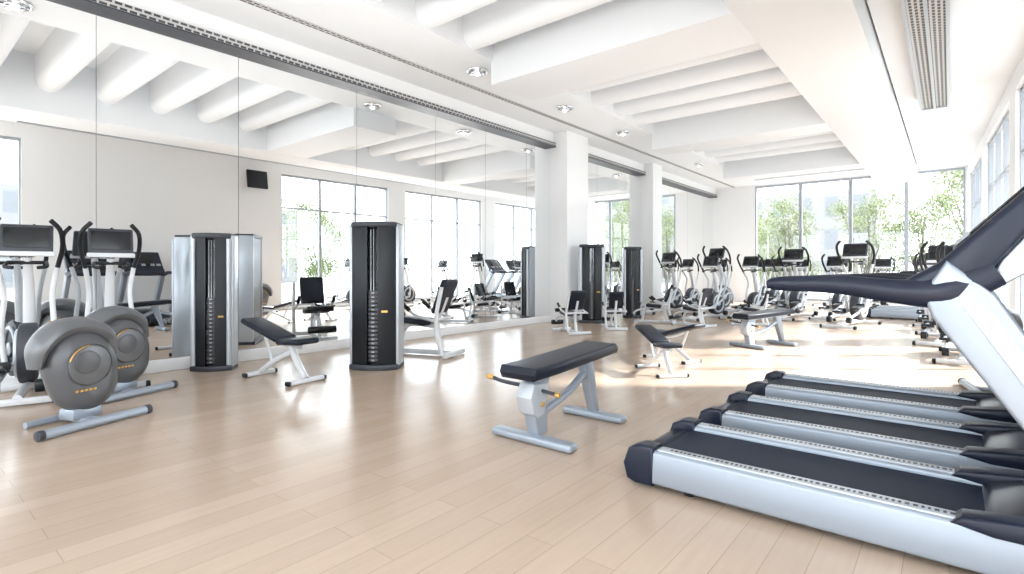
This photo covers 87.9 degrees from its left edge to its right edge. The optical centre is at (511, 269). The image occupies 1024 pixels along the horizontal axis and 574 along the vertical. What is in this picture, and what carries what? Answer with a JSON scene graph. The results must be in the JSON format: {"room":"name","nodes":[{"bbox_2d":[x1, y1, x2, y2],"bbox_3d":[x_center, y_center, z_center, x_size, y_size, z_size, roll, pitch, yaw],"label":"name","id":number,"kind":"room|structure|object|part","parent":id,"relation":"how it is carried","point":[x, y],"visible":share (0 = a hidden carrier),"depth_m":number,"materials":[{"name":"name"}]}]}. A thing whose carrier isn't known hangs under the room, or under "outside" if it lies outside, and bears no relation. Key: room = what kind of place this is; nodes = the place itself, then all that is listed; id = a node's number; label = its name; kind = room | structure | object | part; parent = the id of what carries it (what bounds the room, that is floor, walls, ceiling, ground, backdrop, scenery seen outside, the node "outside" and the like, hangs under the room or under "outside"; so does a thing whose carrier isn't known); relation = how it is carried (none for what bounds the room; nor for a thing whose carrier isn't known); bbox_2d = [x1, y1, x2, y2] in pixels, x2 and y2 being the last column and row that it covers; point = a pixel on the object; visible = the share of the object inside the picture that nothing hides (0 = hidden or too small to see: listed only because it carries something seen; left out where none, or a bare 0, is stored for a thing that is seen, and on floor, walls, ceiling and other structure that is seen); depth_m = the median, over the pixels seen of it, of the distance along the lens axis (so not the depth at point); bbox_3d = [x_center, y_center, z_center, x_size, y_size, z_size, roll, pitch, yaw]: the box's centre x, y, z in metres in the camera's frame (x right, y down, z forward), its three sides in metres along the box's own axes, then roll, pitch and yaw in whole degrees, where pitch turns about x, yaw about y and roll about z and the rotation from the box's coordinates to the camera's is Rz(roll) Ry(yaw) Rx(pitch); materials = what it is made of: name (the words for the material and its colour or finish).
{"room":"gym","nodes":[
{"label":"gym","id":0,"kind":"room"},
{"bbox_2d":[116,0,715,193],"bbox_3d":[-0.267,-3.335,11.884,0.130,0.270,28.000,0,0,40],"label":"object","id":1,"kind":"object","parent":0,"point":[167,8],"depth_m":8.67,"materials":[{"name":"paint"}]},
{"bbox_2d":[0,301,987,573],"bbox_3d":[3.371,1.400,8.885,10.100,0.200,28.600,0,0,40],"label":"floor","id":2,"kind":"structure","parent":0,"point":[403,470],"depth_m":3.46,"materials":[{"name":"brown wood"}]},
{"bbox_2d":[0,217,64,406],"bbox_3d":[-4.971,0.377,5.421,0.604,1.836,0.999,0,0,-35],"label":"elliptical trainer","id":3,"kind":"object","parent":2,"relation":"on","point":[26,241],"visible":0.71,"depth_m":5.50,"materials":[{"name":"white metal"}]},
{"bbox_3d":[-4.958,0.531,5.403,0.551,1.506,0.948,0,0,-35],"label":"frame","id":4,"kind":"part","parent":3,"relation":"part of","materials":[{"name":"white metal"}]},
{"bbox_2d":[23,316,152,441],"bbox_3d":[-3.652,0.847,4.498,0.518,0.912,0.880,0,0,19],"label":"elliptical trainer","id":5,"kind":"object","parent":2,"relation":"on","point":[75,358],"visible":1,"depth_m":4.37,"materials":[{"name":"grey plastic"}]},
{"bbox_2d":[77,221,150,386],"bbox_3d":[-4.532,0.377,6.017,0.604,1.836,0.916,0,0,-42],"label":"elliptical trainer","id":6,"kind":"object","parent":2,"relation":"on","point":[111,244],"visible":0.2,"depth_m":6.10,"materials":[{"name":"white metal"}]},
{"bbox_3d":[-4.518,0.531,6.002,0.551,1.506,0.869,0,0,-43],"label":"frame","id":7,"kind":"part","parent":6,"relation":"part of","materials":[{"name":"white metal"}]},
{"bbox_2d":[86,306,177,404],"bbox_3d":[-4.077,0.836,5.523,0.531,0.934,0.902,0,0,17],"label":"elliptical trainer","id":8,"kind":"object","parent":2,"relation":"on","point":[131,328],"visible":0.52,"depth_m":5.47,"materials":[{"name":"grey plastic"}]},
{"bbox_2d":[190,233,237,371],"bbox_3d":[-3.890,0.412,6.921,0.507,1.776,0.322,0,0,-11],"label":"tower","id":9,"kind":"object","parent":2,"relation":"on","point":[213,256],"visible":1,"depth_m":6.82,"materials":[{"name":"black plastic"}]},
{"bbox_2d":[241,317,326,386],"bbox_3d":[-2.805,0.946,6.381,1.108,0.703,0.520,0,0,32],"label":"bench","id":10,"kind":"object","parent":2,"relation":"on","point":[268,329],"visible":1,"depth_m":6.29,"materials":[{"name":"black leather"}]},
{"bbox_3d":[-2.742,1.013,6.343,0.950,0.563,0.500,0,0,32],"label":"frame","id":11,"kind":"part","parent":10,"relation":"part of","materials":[{"name":"white metal"}]},
{"bbox_2d":[349,221,403,370],"bbox_3d":[-1.806,0.335,7.056,0.650,1.930,0.460,0,0,1],"label":"tower","id":12,"kind":"object","parent":2,"relation":"on","point":[376,247],"visible":1,"depth_m":6.91,"materials":[{"name":"black plastic"}]},
{"bbox_2d":[404,279,464,358],"bbox_3d":[-1.464,0.714,8.196,1.328,1.151,0.714,0,0,20],"label":"machine","id":13,"kind":"object","parent":2,"relation":"on","point":[447,288],"visible":0.72,"depth_m":8.00,"materials":[{"name":"white metal"}]},
{"bbox_2d":[486,341,625,453],"bbox_3d":[0.395,0.970,4.340,0.811,0.650,1.240,0,0,40],"label":"weight bench","id":14,"kind":"object","parent":2,"relation":"on","point":[535,371],"visible":1,"depth_m":4.05,"materials":[{"name":"black leather"}]},
{"bbox_3d":[0.157,0.970,3.995,0.150,0.260,0.235,0,0,40],"label":"frame","id":15,"kind":"part","parent":14,"relation":"part of","materials":[{"name":"silver metal"}]},
{"bbox_2d":[551,131,587,321],"bbox_3d":[1.481,-1.085,13.682,0.520,4.770,1.000,0,0,40],"label":"column","id":16,"kind":"structure","parent":2,"relation":"on","point":[569,158],"depth_m":13.35,"materials":[{"name":"paint"}]},
{"bbox_2d":[551,290,590,334],"bbox_3d":[1.188,0.853,11.089,0.544,0.877,1.012,0,0,-20],"label":"machine","id":17,"kind":"object","parent":2,"relation":"on","point":[577,298],"visible":1,"depth_m":10.77,"materials":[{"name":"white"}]},
{"bbox_2d":[578,244,604,322],"bbox_3d":[1.963,0.335,13.124,0.650,1.930,0.460,0,0,5],"label":"tower","id":18,"kind":"object","parent":2,"relation":"on","point":[591,257],"visible":1,"depth_m":12.97,"materials":[{"name":"black plastic"}]},
{"bbox_2d":[601,292,627,329],"bbox_3d":[2.259,0.881,11.904,0.510,0.822,0.949,0,0,0],"label":"machine","id":19,"kind":"object","parent":2,"relation":"on","point":[616,299],"visible":1,"depth_m":11.56,"materials":[{"name":"white metal"}]},
{"bbox_2d":[622,247,642,317],"bbox_3d":[3.288,0.335,14.500,0.520,1.930,0.368,0,0,5],"label":"tower","id":20,"kind":"object","parent":2,"relation":"on","point":[632,257],"visible":0.94,"depth_m":14.38,"materials":[{"name":"black plastic"}]},
{"bbox_2d":[641,163,661,309],"bbox_3d":[4.599,-1.085,17.527,0.440,4.770,0.700,0,0,40],"label":"column","id":21,"kind":"structure","parent":2,"relation":"on","point":[651,183],"depth_m":17.26,"materials":[{"name":"paint"}]},
{"bbox_2d":[630,285,675,322],"bbox_3d":[3.462,0.826,13.059,1.075,0.932,0.578,0,0,19],"label":"machine","id":22,"kind":"object","parent":2,"relation":"on","point":[659,304],"visible":0.98,"depth_m":12.95,"materials":[{"name":"grey metal"}]},
{"bbox_2d":[634,324,688,378],"bbox_3d":[1.861,1.017,6.809,0.416,0.562,0.886,0,0,-11],"label":"bench","id":23,"kind":"object","parent":2,"relation":"on","point":[648,331],"visible":1,"depth_m":6.71,"materials":[{"name":"black leather"}]},
{"bbox_3d":[1.872,1.071,6.751,0.400,0.450,0.760,0,0,-10],"label":"frame","id":24,"kind":"part","parent":23,"relation":"part of","materials":[{"name":"white metal"}]},
{"bbox_2d":[643,250,683,314],"bbox_3d":[4.632,0.342,16.150,1.834,1.905,0.703,0,0,-36],"label":"elliptical trainer","id":25,"kind":"object","parent":2,"relation":"on","point":[669,257],"visible":0.63,"depth_m":16.27,"materials":[{"name":"white metal"}]},
{"bbox_2d":[643,323,704,364],"bbox_3d":[2.345,1.017,7.631,0.416,0.562,0.886,0,0,-30],"label":"bench","id":26,"kind":"object","parent":2,"relation":"on","point":[676,332],"visible":0.62,"depth_m":7.47,"materials":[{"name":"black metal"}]},
{"bbox_3d":[2.315,1.071,7.682,0.400,0.450,0.760,0,0,-30],"label":"frame","id":27,"kind":"part","parent":26,"relation":"part of","materials":[{"name":"white metal"}]},
{"bbox_2d":[666,257,699,307],"bbox_3d":[5.813,0.429,17.897,1.667,1.732,0.639,0,0,-36],"label":"elliptical trainer","id":28,"kind":"object","parent":2,"relation":"on","point":[692,293],"visible":0.7,"depth_m":18.00,"materials":[{"name":"grey metal"}]},
{"bbox_2d":[669,288,716,327],"bbox_3d":[4.182,0.853,12.366,0.544,0.877,1.012,0,0,-36],"label":"machine","id":29,"kind":"object","parent":2,"relation":"on","point":[705,295],"visible":0.98,"depth_m":12.13,"materials":[{"name":"white metal"}]},
{"bbox_2d":[680,254,728,320],"bbox_3d":[5.180,0.429,14.142,1.667,1.732,0.639,0,0,-36],"label":"elliptical trainer","id":30,"kind":"object","parent":2,"relation":"on","point":[716,302],"visible":0.83,"depth_m":14.23,"materials":[{"name":"white metal"}]},
{"bbox_2d":[682,245,739,313],"bbox_3d":[6.117,0.272,16.222,1.967,2.044,0.754,0,0,-35],"label":"elliptical trainer","id":31,"kind":"object","parent":2,"relation":"on","point":[725,291],"visible":0.52,"depth_m":16.38,"materials":[{"name":"white metal"}]},
{"bbox_3d":[6.082,0.444,16.196,1.864,1.677,0.684,0,0,-35],"label":"frame","id":32,"kind":"part","parent":31,"relation":"part of","materials":[{"name":"silver metal"}]},
{"bbox_2d":[695,258,735,306],"bbox_3d":[7.117,0.429,18.377,1.667,1.732,0.639,0,0,-31],"label":"elliptical trainer","id":33,"kind":"object","parent":2,"relation":"on","point":[725,260],"visible":0.19,"depth_m":18.51,"materials":[{"name":"grey metal"}]},
{"bbox_3d":[7.085,0.575,18.358,1.580,1.421,0.580,0,0,-30],"label":"frame","id":34,"kind":"part","parent":33,"relation":"part of","materials":[{"name":"silver metal"}]},
{"bbox_2d":[718,254,764,320],"bbox_3d":[6.306,0.429,14.250,1.667,1.732,0.639,0,0,-36],"label":"elliptical trainer","id":35,"kind":"object","parent":2,"relation":"on","point":[752,262],"visible":0.7,"depth_m":14.34,"materials":[{"name":"grey metal"}]},
{"bbox_3d":[6.276,0.575,14.229,1.580,1.421,0.580,0,0,-35],"label":"frame","id":36,"kind":"part","parent":35,"relation":"part of","materials":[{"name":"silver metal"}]},
{"bbox_2d":[727,290,770,325],"bbox_3d":[5.584,0.881,12.486,0.949,0.822,0.510,0,0,29],"label":"machine","id":37,"kind":"object","parent":2,"relation":"on","point":[766,296],"visible":0.77,"depth_m":12.33,"materials":[{"name":"grey metal"}]},
{"bbox_2d":[740,258,771,304],"bbox_3d":[9.069,0.429,19.490,1.667,1.732,0.639,0,0,-41],"label":"elliptical trainer","id":38,"kind":"object","parent":2,"relation":"on","point":[763,291],"visible":0.25,"depth_m":19.62,"materials":[{"name":"grey metal"}]},
{"bbox_3d":[9.041,0.575,19.465,1.580,1.421,0.580,0,0,-41],"label":"frame","id":39,"kind":"part","parent":38,"relation":"part of","materials":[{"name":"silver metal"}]},
{"bbox_2d":[726,308,797,349],"bbox_3d":[4.297,0.987,9.112,1.178,0.618,0.771,0,0,-25],"label":"weight bench","id":40,"kind":"object","parent":2,"relation":"on","point":[747,327],"visible":1,"depth_m":8.95,"materials":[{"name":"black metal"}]},
{"bbox_3d":[3.953,0.987,8.911,0.223,0.247,0.142,0,0,-25],"label":"frame","id":41,"kind":"part","parent":40,"relation":"part of","materials":[{"name":"silver metal"}]},
{"bbox_2d":[760,257,782,309],"bbox_3d":[8.477,0.429,17.515,1.667,1.732,0.639,0,0,-41],"label":"elliptical trainer","id":42,"kind":"object","parent":2,"relation":"on","point":[773,295],"visible":0.56,"depth_m":17.63,"materials":[{"name":"grey metal"}]},
{"bbox_2d":[766,256,801,312],"bbox_3d":[8.063,0.429,15.912,1.667,1.732,0.639,0,0,-41],"label":"elliptical trainer","id":43,"kind":"object","parent":2,"relation":"on","point":[781,298],"visible":0.41,"depth_m":16.04,"materials":[{"name":"grey metal"}]},
{"bbox_2d":[768,246,814,320],"bbox_3d":[7.509,0.324,14.297,0.716,1.940,1.867,0,0,45],"label":"elliptical trainer","id":44,"kind":"object","parent":2,"relation":"on","point":[796,298],"visible":0.79,"depth_m":14.42,"materials":[{"name":"grey metal"}]},
{"bbox_2d":[791,258,813,307],"bbox_3d":[10.198,0.429,18.818,0.639,1.732,1.667,0,0,40],"label":"elliptical trainer","id":45,"kind":"object","parent":2,"relation":"on","point":[804,263],"visible":0.21,"depth_m":18.94,"materials":[{"name":"grey metal"}]},
{"bbox_2d":[624,186,1023,573],"bbox_3d":[1.795,0.420,2.823,2.260,1.760,0.908,0,0,40],"label":"treadmill","id":46,"kind":"object","parent":2,"relation":"on","point":[967,517],"visible":1,"depth_m":2.47,"materials":[{"name":"rubber"}]},
{"bbox_2d":[982,480,1023,515],"bbox_3d":[2.436,1.130,2.295,0.600,0.260,0.720,0,0,40],"label":"hood","id":47,"kind":"object","parent":46,"relation":"attached to","point":[999,497],"depth_m":2.46,"materials":[{"name":"grey plastic"}]},
{"bbox_2d":[809,254,850,320],"bbox_3d":[8.585,0.429,14.186,1.667,1.732,0.639,0,0,-41],"label":"elliptical trainer","id":48,"kind":"object","parent":2,"relation":"on","point":[838,301],"visible":0.73,"depth_m":14.27,"materials":[{"name":"grey metal"}]},
{"bbox_2d":[819,259,851,308],"bbox_3d":[10.998,0.429,17.899,1.667,1.732,0.639,0,0,-41],"label":"elliptical trainer","id":49,"kind":"object","parent":2,"relation":"on","point":[824,303],"visible":0.16,"depth_m":17.90,"materials":[{"name":"grey metal"}]},
{"bbox_2d":[819,240,881,329],"bbox_3d":[7.879,0.298,12.307,1.917,1.992,0.735,0,0,-41],"label":"elliptical trainer","id":50,"kind":"object","parent":2,"relation":"on","point":[858,307],"visible":0.84,"depth_m":12.39,"materials":[{"name":"white metal"}]},
{"bbox_3d":[7.847,0.466,12.279,1.817,1.634,0.667,0,0,-40],"label":"frame","id":51,"kind":"part","parent":50,"relation":"part of","materials":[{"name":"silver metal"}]},
{"bbox_2d":[698,273,1023,470],"bbox_3d":[2.526,0.420,3.646,2.260,1.760,0.908,0,0,40],"label":"treadmill","id":52,"kind":"object","parent":2,"relation":"on","point":[935,442],"visible":0.45,"depth_m":3.57,"materials":[{"name":"rubber"}]},
{"bbox_2d":[982,430,1023,449],"bbox_3d":[3.166,1.130,3.118,0.600,0.260,0.720,0,0,40],"label":"hood","id":53,"kind":"object","parent":52,"relation":"attached to","point":[991,439],"depth_m":3.28,"materials":[{"name":"grey plastic"}]},
{"bbox_2d":[745,273,1017,423],"bbox_3d":[3.289,0.420,4.572,2.260,1.760,0.908,0,0,40],"label":"treadmill","id":54,"kind":"object","parent":2,"relation":"on","point":[964,405],"visible":0.47,"depth_m":4.52,"materials":[{"name":"rubber"}]},
{"bbox_2d":[975,396,1003,406],"bbox_3d":[3.930,1.130,4.044,0.600,0.260,0.720,0,0,40],"label":"hood","id":55,"kind":"object","parent":54,"relation":"attached to","point":[980,401],"depth_m":4.25,"materials":[{"name":"grey plastic"}]},
{"bbox_2d":[871,257,894,305],"bbox_3d":[12.177,0.429,17.446,0.639,1.732,1.667,0,0,40],"label":"elliptical trainer","id":56,"kind":"object","parent":2,"relation":"on","point":[879,263],"visible":0.38,"depth_m":17.57,"materials":[{"name":"white plastic"}]},
{"bbox_2d":[866,271,924,318],"bbox_3d":[10.655,0.420,14.026,2.260,1.760,0.908,0,0,40],"label":"treadmill","id":57,"kind":"object","parent":2,"relation":"on","point":[890,313],"visible":0.4,"depth_m":14.05,"materials":[{"name":"metal"}]},
{"bbox_2d":[871,304,924,309],"bbox_3d":[11.545,0.420,15.106,2.260,1.760,0.908,0,0,40],"label":"treadmill","id":58,"kind":"object","parent":2,"relation":"on","point":[876,305],"visible":0.22,"depth_m":15.38,"materials":[{"name":"metal"}]},
{"bbox_2d":[913,258,924,270],"bbox_3d":[13.026,0.429,16.746,0.639,1.732,1.667,0,0,40],"label":"elliptical trainer","id":59,"kind":"object","parent":2,"relation":"on","point":[917,258],"visible":0.02,"depth_m":17.00,"materials":[{"name":"white metal"}]},
{"bbox_2d":[912,252,934,326],"bbox_3d":[9.911,0.429,12.574,0.639,1.732,1.667,0,0,40],"label":"elliptical trainer","id":60,"kind":"object","parent":2,"relation":"on","point":[921,312],"visible":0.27,"depth_m":12.72,"materials":[{"name":"white plastic"}]},
{"bbox_2d":[915,249,939,333],"bbox_3d":[8.882,0.429,11.090,0.639,1.732,1.667,0,0,42],"label":"elliptical trainer","id":61,"kind":"object","parent":2,"relation":"on","point":[925,317],"visible":0.16,"depth_m":11.26,"materials":[{"name":"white metal"}]},
{"bbox_3d":[8.858,0.575,11.062,0.580,1.421,1.580,0,0,41],"label":"frame","id":62,"kind":"part","parent":61,"relation":"part of","materials":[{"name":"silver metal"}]},
{"bbox_2d":[912,241,955,346],"bbox_3d":[7.752,0.385,9.560,0.671,1.819,1.751,0,0,44],"label":"elliptical trainer","id":63,"kind":"object","parent":2,"relation":"on","point":[929,324],"visible":0.3,"depth_m":9.72,"materials":[{"name":"white metal"}]},
{"bbox_3d":[7.724,0.538,9.532,0.609,1.492,1.659,0,0,44],"label":"frame","id":64,"kind":"part","parent":63,"relation":"part of","materials":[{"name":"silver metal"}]},
{"bbox_2d":[932,241,970,365],"bbox_3d":[6.608,0.429,7.781,0.639,1.732,1.667,0,0,42],"label":"elliptical trainer","id":65,"kind":"object","parent":2,"relation":"on","point":[945,350],"visible":0.16,"depth_m":7.64,"materials":[{"name":"white metal"}]},
{"bbox_3d":[6.584,0.575,7.753,0.580,1.421,1.580,0,0,41],"label":"frame","id":66,"kind":"part","parent":65,"relation":"part of","materials":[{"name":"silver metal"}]},
{"bbox_2d":[958,308,1023,390],"bbox_3d":[5.075,0.847,5.531,0.518,0.912,0.880,0,0,30],"label":"exercise bike","id":67,"kind":"object","parent":2,"relation":"on","point":[963,382],"visible":0.13,"depth_m":5.54,"materials":[{"name":"grey"}]},
{"bbox_2d":[170,0,1023,188],"bbox_3d":[3.487,-3.875,8.789,10.400,0.850,28.600,0,0,40],"label":"ceiling","id":68,"kind":"structure","parent":0,"point":[987,36],"depth_m":8.91,"materials":[{"name":"paint"}]},
{"bbox_2d":[466,67,487,76],"bbox_3d":[-0.600,-3.404,9.177,0.384,0.097,0.384,0,0,39],"label":"recessed light","id":69,"kind":"object","parent":68,"relation":"in","point":[473,72],"depth_m":9.11,"materials":[{"name":"white metal"}]},
{"bbox_2d":[240,0,735,187],"bbox_3d":[0.373,-3.449,11.356,0.110,0.022,28.000,0,0,40],"label":"trim","id":70,"kind":"structure","parent":68,"relation":"attached to","point":[251,2],"depth_m":9.15,"materials":[{"name":"metal"}]},
{"bbox_2d":[556,105,573,111],"bbox_3d":[1.118,-3.404,11.261,0.384,0.097,0.384,0,0,39],"label":"recessed light","id":71,"kind":"object","parent":68,"relation":"in","point":[561,108],"depth_m":11.18,"materials":[{"name":"white metal"}]},
{"bbox_2d":[367,0,844,162],"bbox_3d":[2.350,-3.815,8.982,3.840,0.690,26.070,0,0,39],"label":"ribs","id":72,"kind":"object","parent":68,"relation":"attached to","point":[743,76],"depth_m":9.98,"materials":[{"name":"white paint"}]},
{"bbox_2d":[615,130,630,135],"bbox_3d":[2.772,-3.404,13.267,0.384,0.097,0.384,0,0,39],"label":"recessed light","id":73,"kind":"object","parent":68,"relation":"in","point":[622,132],"depth_m":13.20,"materials":[{"name":"white metal"}]},
{"bbox_2d":[491,0,757,100],"bbox_3d":[1.491,-3.610,7.972,3.860,1.100,1.100,0,0,39],"label":"crossbeam","id":74,"kind":"object","parent":68,"relation":"attached to","point":[615,39],"depth_m":7.59,"materials":[{"name":"white paint"}]},
{"bbox_2d":[693,163,704,166],"bbox_3d":[6.079,-3.404,17.279,0.384,0.097,0.384,0,0,39],"label":"recessed light","id":75,"kind":"object","parent":68,"relation":"in","point":[696,164],"depth_m":17.18,"materials":[{"name":"white metal"}]},
{"bbox_2d":[652,95,831,154],"bbox_3d":[5.308,-3.610,12.602,3.860,1.100,0.800,0,0,39],"label":"crossbeam","id":76,"kind":"object","parent":68,"relation":"attached to","point":[790,116],"depth_m":12.25,"materials":[{"name":"white paint"}]},
{"bbox_2d":[723,147,862,180],"bbox_3d":[8.806,-3.610,16.846,3.860,1.100,0.800,0,0,39],"label":"crossbeam","id":77,"kind":"object","parent":68,"relation":"attached to","point":[839,158],"depth_m":16.50,"materials":[{"name":"white paint"}]},
{"bbox_2d":[722,0,917,183],"bbox_3d":[4.625,-3.610,7.851,1.150,1.100,28.000,0,0,39],"label":"ceiling beam","id":78,"kind":"structure","parent":68,"relation":"attached to","point":[830,51],"depth_m":8.14,"materials":[{"name":"white paint"}]},
{"bbox_2d":[900,0,949,110],"bbox_3d":[4.752,-3.330,6.126,0.460,0.260,11.500,0,0,39],"label":"air diffuser","id":79,"kind":"object","parent":68,"relation":"in","point":[926,22],"depth_m":7.71,"materials":[{"name":"white metal"}]},
{"bbox_2d":[713,165,967,305],"bbox_3d":[12.465,-1.500,19.759,10.300,5.600,0.350,0,0,40],"label":"wall","id":80,"kind":"structure","parent":0,"point":[733,208],"depth_m":22.03,"materials":[{"name":"paint"}]},
{"bbox_2d":[755,182,799,276],"bbox_3d":[10.582,-1.110,21.162,1.646,4.580,0.100,0,0,40],"label":"frame","id":81,"kind":"object","parent":80,"relation":"attached to","point":[789,184],"visible":0.57,"depth_m":21.48,"materials":[{"name":"grey metal"}]},
{"bbox_2d":[800,178,850,301],"bbox_3d":[11.855,-1.110,20.112,1.646,4.580,0.100,0,0,40],"label":"frame","id":82,"kind":"object","parent":80,"relation":"attached to","point":[842,179],"visible":0.75,"depth_m":20.30,"materials":[{"name":"grey metal"}]},
{"bbox_2d":[851,176,905,303],"bbox_3d":[13.129,-1.110,19.063,1.646,4.580,0.100,0,0,40],"label":"frame","id":83,"kind":"object","parent":80,"relation":"attached to","point":[863,177],"visible":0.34,"depth_m":19.18,"materials":[{"name":"grey metal"}]},
{"bbox_2d":[906,167,964,270],"bbox_3d":[14.371,-1.110,18.039,1.566,4.580,0.100,0,0,40],"label":"frame","id":84,"kind":"object","parent":80,"relation":"attached to","point":[959,168],"visible":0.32,"depth_m":18.07,"materials":[{"name":"grey metal"}]},
{"bbox_2d":[968,54,1023,313],"bbox_3d":[6.586,-1.500,6.105,0.350,5.600,28.800,0,0,37],"label":"wall","id":85,"kind":"structure","parent":0,"point":[1010,100],"depth_m":9.75,"materials":[{"name":"paint"}]},
{"bbox_2d":[971,156,981,229],"bbox_3d":[13.579,-0.970,15.423,0.100,4.300,4.170,0,0,37],"label":"window","id":86,"kind":"structure","parent":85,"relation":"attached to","point":[976,175],"depth_m":15.95,"materials":[{"name":"white"}]},
{"bbox_2d":[988,110,1008,307],"bbox_3d":[10.525,-0.970,11.401,0.100,4.300,4.270,0,0,37],"label":"frame","id":87,"kind":"object","parent":85,"relation":"attached to","point":[1004,126],"visible":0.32,"depth_m":11.92,"materials":[{"name":"grey metal"}]},
{"bbox_2d":[1020,84,1023,329],"bbox_3d":[7.532,-0.970,7.458,0.100,4.300,4.170,0,0,37],"label":"frame","id":88,"kind":"object","parent":85,"relation":"attached to","point":[1022,88],"visible":0.55,"depth_m":9.08,"materials":[{"name":"grey"}]},
{"bbox_3d":[-0.441,-1.500,12.027,0.320,5.600,28.600,0,0,39],"label":"wall","id":89,"kind":"structure","parent":0,"visible":0},
{"bbox_2d":[0,302,684,392],"bbox_3d":[-0.286,1.225,11.900,0.080,0.150,28.000,0,0,40],"label":"baseboard","id":90,"kind":"structure","parent":89,"relation":"attached to","point":[155,366],"depth_m":8.50,"materials":[{"name":"paint"}]},
{"bbox_2d":[0,0,712,376],"bbox_3d":[-0.306,-0.960,11.916,0.032,4.280,28.000,0,0,40],"label":"wall mirror","id":91,"kind":"object","parent":89,"relation":"attached to","point":[109,121],"visible":0.66,"depth_m":7.70,"materials":[{"name":"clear mirror"}]},
{"bbox_2d":[90,0,716,196],"bbox_3d":[-0.244,-3.150,11.865,0.190,0.100,28.000,0,0,40],"label":"rail","id":92,"kind":"object","parent":89,"relation":"attached to","point":[111,3],"visible":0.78,"depth_m":8.28,"materials":[{"name":"metal"}]},
{"bbox_2d":[65,0,716,197],"bbox_3d":[-0.240,-3.091,11.862,0.200,0.018,28.000,0,0,39],"label":"rail lip","id":93,"kind":"object","parent":92,"relation":"attached to","point":[87,3],"depth_m":8.12,"materials":[{"name":"grey metal"}]},
{"label":"outside","id":94,"kind":"structure","parent":0,"visible":0},
{"bbox_2d":[758,285,848,299],"bbox_3d":[19.760,1.675,16.110,170.000,0.250,170.000,0,0,39],"label":"ground","id":95,"kind":"structure","parent":94,"point":[811,295],"depth_m":32.28,"materials":[{"name":"white"}]},
{"bbox_2d":[758,204,779,277],"bbox_3d":[14.121,-1.570,32.620,4.840,6.273,4.099,0,0,41],"label":"tree","id":96,"kind":"object","parent":95,"relation":"on","point":[761,226],"visible":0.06,"depth_m":31.32,"materials":[{"name":"green plant"}]},
{"bbox_2d":[758,190,825,282],"bbox_3d":[14.597,-1.285,28.309,3.727,5.703,4.400,0,0,40],"label":"tree","id":97,"kind":"object","parent":95,"relation":"on","point":[785,208],"visible":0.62,"depth_m":27.95,"materials":[{"name":"green plant"}]},
{"bbox_2d":[758,187,886,284],"bbox_3d":[28.634,-2.900,56.746,18.000,9.000,10.000,0,0,40],"label":"building","id":98,"kind":"structure","parent":95,"relation":"on","point":[820,200],"depth_m":49.84,"materials":[{"name":"white"}]},
{"bbox_2d":[825,183,919,299],"bbox_3d":[16.721,-1.179,24.667,3.556,5.486,3.810,0,0,24],"label":"tree","id":99,"kind":"object","parent":95,"relation":"on","point":[869,210],"visible":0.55,"depth_m":24.51,"materials":[{"name":"green plant"}]},
{"bbox_2d":[869,183,962,272],"bbox_3d":[16.833,-1.001,21.668,3.960,5.132,3.354,0,0,-4],"label":"tree","id":100,"kind":"object","parent":95,"relation":"on","point":[914,215],"visible":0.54,"depth_m":21.66,"materials":[{"name":"green plant"}]},
{"bbox_2d":[903,170,962,258],"bbox_3d":[21.512,-2.306,24.967,5.379,7.745,5.021,0,0,-20],"label":"tree","id":101,"kind":"object","parent":95,"relation":"on","point":[959,173],"visible":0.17,"depth_m":25.41,"materials":[{"name":"green plant"}]}
]}

